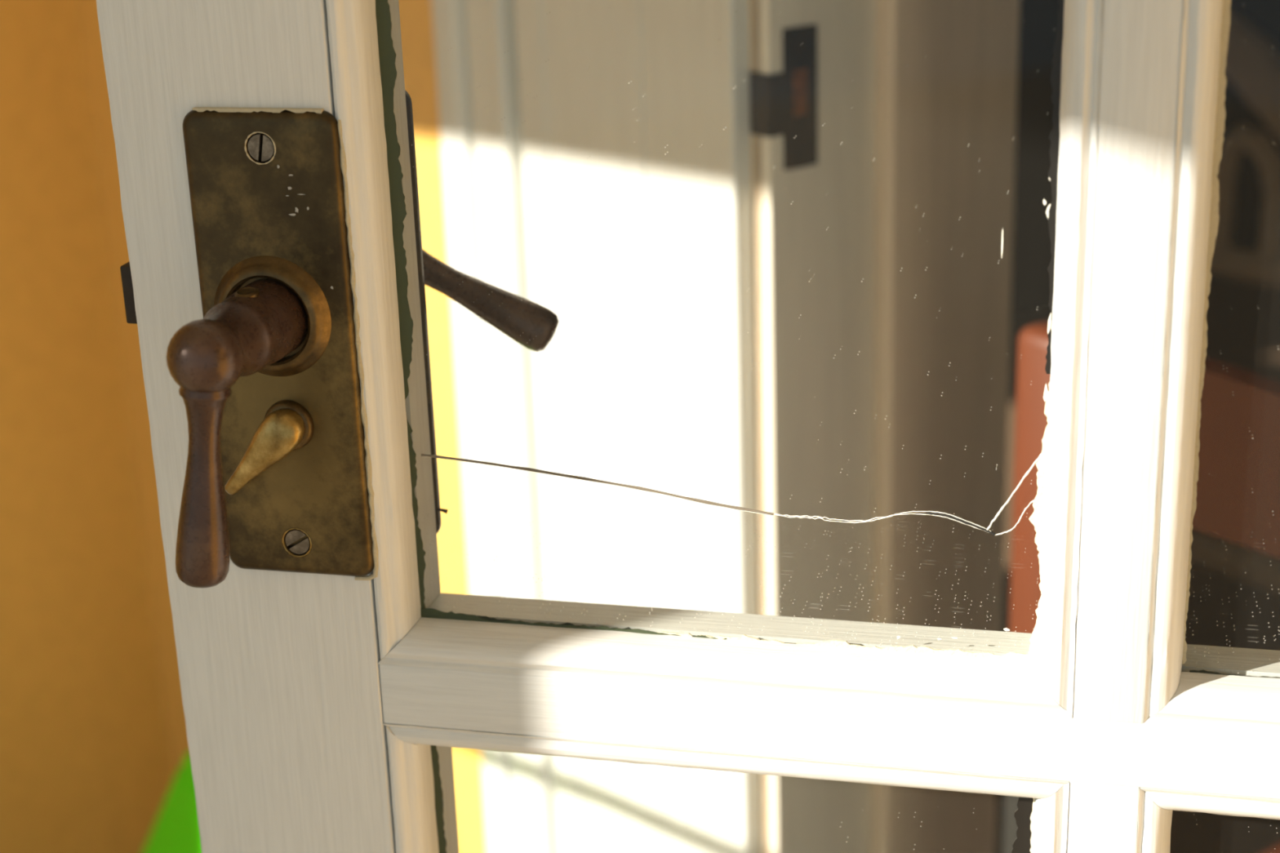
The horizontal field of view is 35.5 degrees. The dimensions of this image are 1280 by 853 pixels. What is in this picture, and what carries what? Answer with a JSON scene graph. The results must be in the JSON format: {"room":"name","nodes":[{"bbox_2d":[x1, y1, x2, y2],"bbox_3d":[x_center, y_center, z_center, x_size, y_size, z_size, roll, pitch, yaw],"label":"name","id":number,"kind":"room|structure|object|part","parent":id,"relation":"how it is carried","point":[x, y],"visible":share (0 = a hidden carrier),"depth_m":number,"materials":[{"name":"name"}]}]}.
{"room":"house doorway","nodes":[
{"label":"house doorway","id":0,"kind":"room"},
{"bbox_2d":[0,0,173,852],"bbox_3d":[-1.797,-0.454,1.327,3.210,2.700,0.254,-15,23,-34],"label":"wall","id":1,"kind":"structure","parent":0,"point":[86,766],"depth_m":2.23,"materials":[{"name":"orange paint"}]},
{"bbox_2d":[76,0,770,852],"bbox_3d":[-0.184,-0.616,1.633,0.210,2.700,1.121,-15,23,-34],"label":"wall","id":2,"kind":"structure","parent":0,"point":[416,24],"depth_m":1.75,"materials":[{"name":"yellow paint"}]},
{"bbox_2d":[431,0,761,852],"bbox_3d":[-0.044,-0.249,1.372,0.022,2.170,0.356,-15,23,-34],"label":"trim","id":3,"kind":"structure","parent":2,"relation":"attached to","point":[676,549],"depth_m":1.41,"materials":[{"name":"white paint"}]},
{"bbox_2d":[749,23,817,170],"bbox_3d":[0.090,-0.205,1.244,0.040,0.088,0.018,-15,23,-34],"label":"strike plate","id":4,"kind":"object","parent":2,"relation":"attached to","point":[784,104],"visible":1,"depth_m":1.24,"materials":[{"name":"metal"}]},
{"bbox_3d":[0.100,-0.204,1.242,0.028,0.087,0.002,-15,23,-34],"label":"plate","id":5,"kind":"part","parent":4,"relation":"part of","materials":[{"name":"metal"}]},
{"bbox_2d":[751,0,875,852],"bbox_3d":[0.112,-0.167,1.275,0.089,2.070,0.018,-15,23,-34],"label":"trim","id":6,"kind":"structure","parent":2,"relation":"attached to","point":[806,324],"depth_m":1.31,"materials":[{"name":"beige paint"}]},
{"bbox_2d":[871,0,1020,852],"bbox_3d":[0.200,-0.189,1.328,0.120,2.070,0.031,-15,23,-34],"label":"trim","id":7,"kind":"structure","parent":2,"relation":"attached to","point":[922,136],"depth_m":1.35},
{"bbox_2d":[995,273,1279,852],"bbox_3d":[1.809,0.574,2.280,3.600,0.100,5.200,-15,23,-34],"label":"floor","id":8,"kind":"structure","parent":0,"point":[1231,612],"depth_m":3.12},
{"bbox_2d":[1002,321,1279,852],"bbox_3d":[0.522,0.379,1.366,0.412,0.952,0.373,-15,23,-34],"label":"wooden chair","id":9,"kind":"object","parent":8,"relation":"on","point":[1238,465],"visible":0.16,"depth_m":1.14,"materials":[{"name":"red wood"}]},
{"bbox_3d":[0.274,0.504,1.431,0.026,0.690,0.036,-15,23,-34],"label":"leg","id":10,"kind":"part","parent":9,"relation":"part of","materials":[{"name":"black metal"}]},
{"bbox_3d":[0.259,0.058,1.276,0.030,0.254,0.040,-15,23,-34],"label":"post","id":11,"kind":"part","parent":9,"relation":"part of","materials":[{"name":"red wood"}]},
{"bbox_3d":[0.355,0.020,1.121,0.024,0.102,0.293,-15,23,-34],"label":"rail","id":12,"kind":"part","parent":9,"relation":"part of","materials":[{"name":"red wood"}]},
{"bbox_3d":[0.536,0.407,1.386,0.381,0.025,0.373,-15,23,-34],"label":"seat","id":13,"kind":"part","parent":9,"relation":"part of","materials":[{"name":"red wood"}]},
{"bbox_2d":[1191,7,1279,594],"bbox_3d":[0.791,0.026,2.186,0.457,1.063,0.375,-15,23,-34],"label":"dining chair","id":14,"kind":"object","parent":8,"relation":"on","point":[1251,68],"visible":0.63,"depth_m":1.97,"materials":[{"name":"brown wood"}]},
{"bbox_3d":[0.812,0.109,2.229,0.412,0.035,0.370,-15,23,-34],"label":"seat","id":15,"kind":"part","parent":14,"relation":"part of","materials":[{"name":"brown wood"}]},
{"bbox_3d":[0.623,-0.158,1.992,0.032,0.035,0.336,-15,23,-34],"label":"cross rail","id":16,"kind":"part","parent":14,"relation":"part of","materials":[{"name":"brown wood"}]},
{"bbox_3d":[0.614,-0.327,1.937,0.054,0.222,0.352,-15,23,-34],"label":"crest rail","id":17,"kind":"part","parent":14,"relation":"part of","materials":[{"name":"brown wood"}]},
{"bbox_2d":[1010,0,1279,324],"bbox_3d":[0.290,-1.339,3.816,3.290,2.600,0.100,-15,23,-34],"label":"wall","id":18,"kind":"structure","parent":0,"point":[1032,255],"depth_m":4.50,"materials":[{"name":"brown paint"}]},
{"bbox_3d":[-1.983,1.658,-0.458,10.751,0.100,10.381,3,20,13],"label":"floor","id":19,"kind":"structure","parent":0,"visible":0},
{"bbox_2d":[142,752,201,852],"bbox_3d":[-0.346,0.502,1.853,0.160,0.455,0.431,-15,23,-34],"label":"plastic stool","id":20,"kind":"object","parent":19,"relation":"on","point":[175,829],"visible":0.16,"depth_m":1.79,"materials":[{"name":"green plastic"}]},
{"bbox_3d":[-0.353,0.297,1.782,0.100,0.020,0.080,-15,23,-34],"label":"seat","id":21,"kind":"part","parent":20,"relation":"part of","materials":[{"name":"green plastic"}]},
{"bbox_3d":[1.306,-0.001,-0.279,1.797,2.700,1.556,3,20,13],"label":"wall","id":22,"kind":"structure","parent":0,"visible":0},
{"bbox_2d":[96,0,1279,852],"bbox_3d":[0.179,0.008,0.780,0.782,2.000,0.191,1,19,7],"label":"glazed door","id":23,"kind":"structure","parent":22,"relation":"in","point":[275,276],"depth_m":0.78,"materials":[{"name":"white paint"}]},
{"bbox_3d":[-0.153,0.003,0.759,0.035,0.103,0.071,3,20,13],"label":"lever handle","id":24,"kind":"part","parent":23,"relation":"part of","materials":[{"name":"brown metal"}]},
{"bbox_3d":[-0.105,-0.052,0.782,0.013,0.311,0.020,3,20,13],"label":"moulding","id":25,"kind":"part","parent":23,"relation":"part of","materials":[{"name":"white paint"}]},
{"bbox_3d":[-0.093,0.269,0.894,0.013,0.310,0.020,3,20,13],"label":"moulding","id":26,"kind":"part","parent":23,"relation":"part of","materials":[{"name":"white paint"}]},
{"bbox_3d":[-0.089,-0.058,0.856,0.100,0.062,0.066,3,20,13],"label":"lever handle","id":27,"kind":"part","parent":23,"relation":"part of","materials":[{"name":"brown metal"}]},
{"bbox_3d":[0.039,0.271,0.875,0.272,0.303,0.004,3,20,13],"label":"pane","id":28,"kind":"part","parent":23,"relation":"part of","materials":[{"name":"clear glass"}]},
{"bbox_3d":[0.030,0.095,0.801,0.281,0.014,0.020,3,20,13],"label":"moulding","id":29,"kind":"part","parent":23,"relation":"part of","materials":[{"name":"white paint"}]},
{"bbox_3d":[0.031,0.134,0.815,0.281,0.014,0.020,3,20,13],"label":"moulding","id":30,"kind":"part","parent":23,"relation":"part of","materials":[{"name":"white paint"}]},
{"bbox_3d":[0.028,-0.050,0.763,0.272,0.303,0.004,3,20,13],"label":"pane","id":31,"kind":"part","parent":23,"relation":"part of","materials":[{"name":"clear glass"}]},
{"bbox_3d":[0.183,0.117,0.785,0.588,0.028,0.046,3,20,13],"label":"rail","id":32,"kind":"part","parent":23,"relation":"part of","materials":[{"name":"white paint"}]},
{"bbox_3d":[0.166,0.281,0.833,0.014,0.312,0.020,3,20,13],"label":"moulding","id":33,"kind":"part","parent":23,"relation":"part of","materials":[{"name":"white paint"}]},
{"bbox_3d":[0.155,-0.040,0.721,0.014,0.312,0.020,3,20,13],"label":"moulding","id":34,"kind":"part","parent":23,"relation":"part of","materials":[{"name":"white paint"}]},
{"bbox_3d":[0.205,0.283,0.824,0.014,0.312,0.020,3,20,13],"label":"moulding","id":35,"kind":"part","parent":23,"relation":"part of","materials":[{"name":"white paint"}]},
{"bbox_3d":[0.194,-0.038,0.712,0.014,0.312,0.020,3,20,13],"label":"moulding","id":36,"kind":"part","parent":23,"relation":"part of","materials":[{"name":"white paint"}]},
{"bbox_3d":[0.330,0.148,0.744,0.281,0.014,0.020,3,20,13],"label":"moulding","id":37,"kind":"part","parent":23,"relation":"part of","materials":[{"name":"white paint"}]},
{"bbox_3d":[0.329,0.109,0.731,0.281,0.014,0.020,3,20,13],"label":"moulding","id":38,"kind":"part","parent":23,"relation":"part of","materials":[{"name":"white paint"}]},
{"bbox_3d":[0.327,-0.036,0.693,0.272,0.303,0.004,3,20,13],"label":"pane","id":39,"kind":"part","parent":23,"relation":"part of","materials":[{"name":"clear glass"}]}
]}

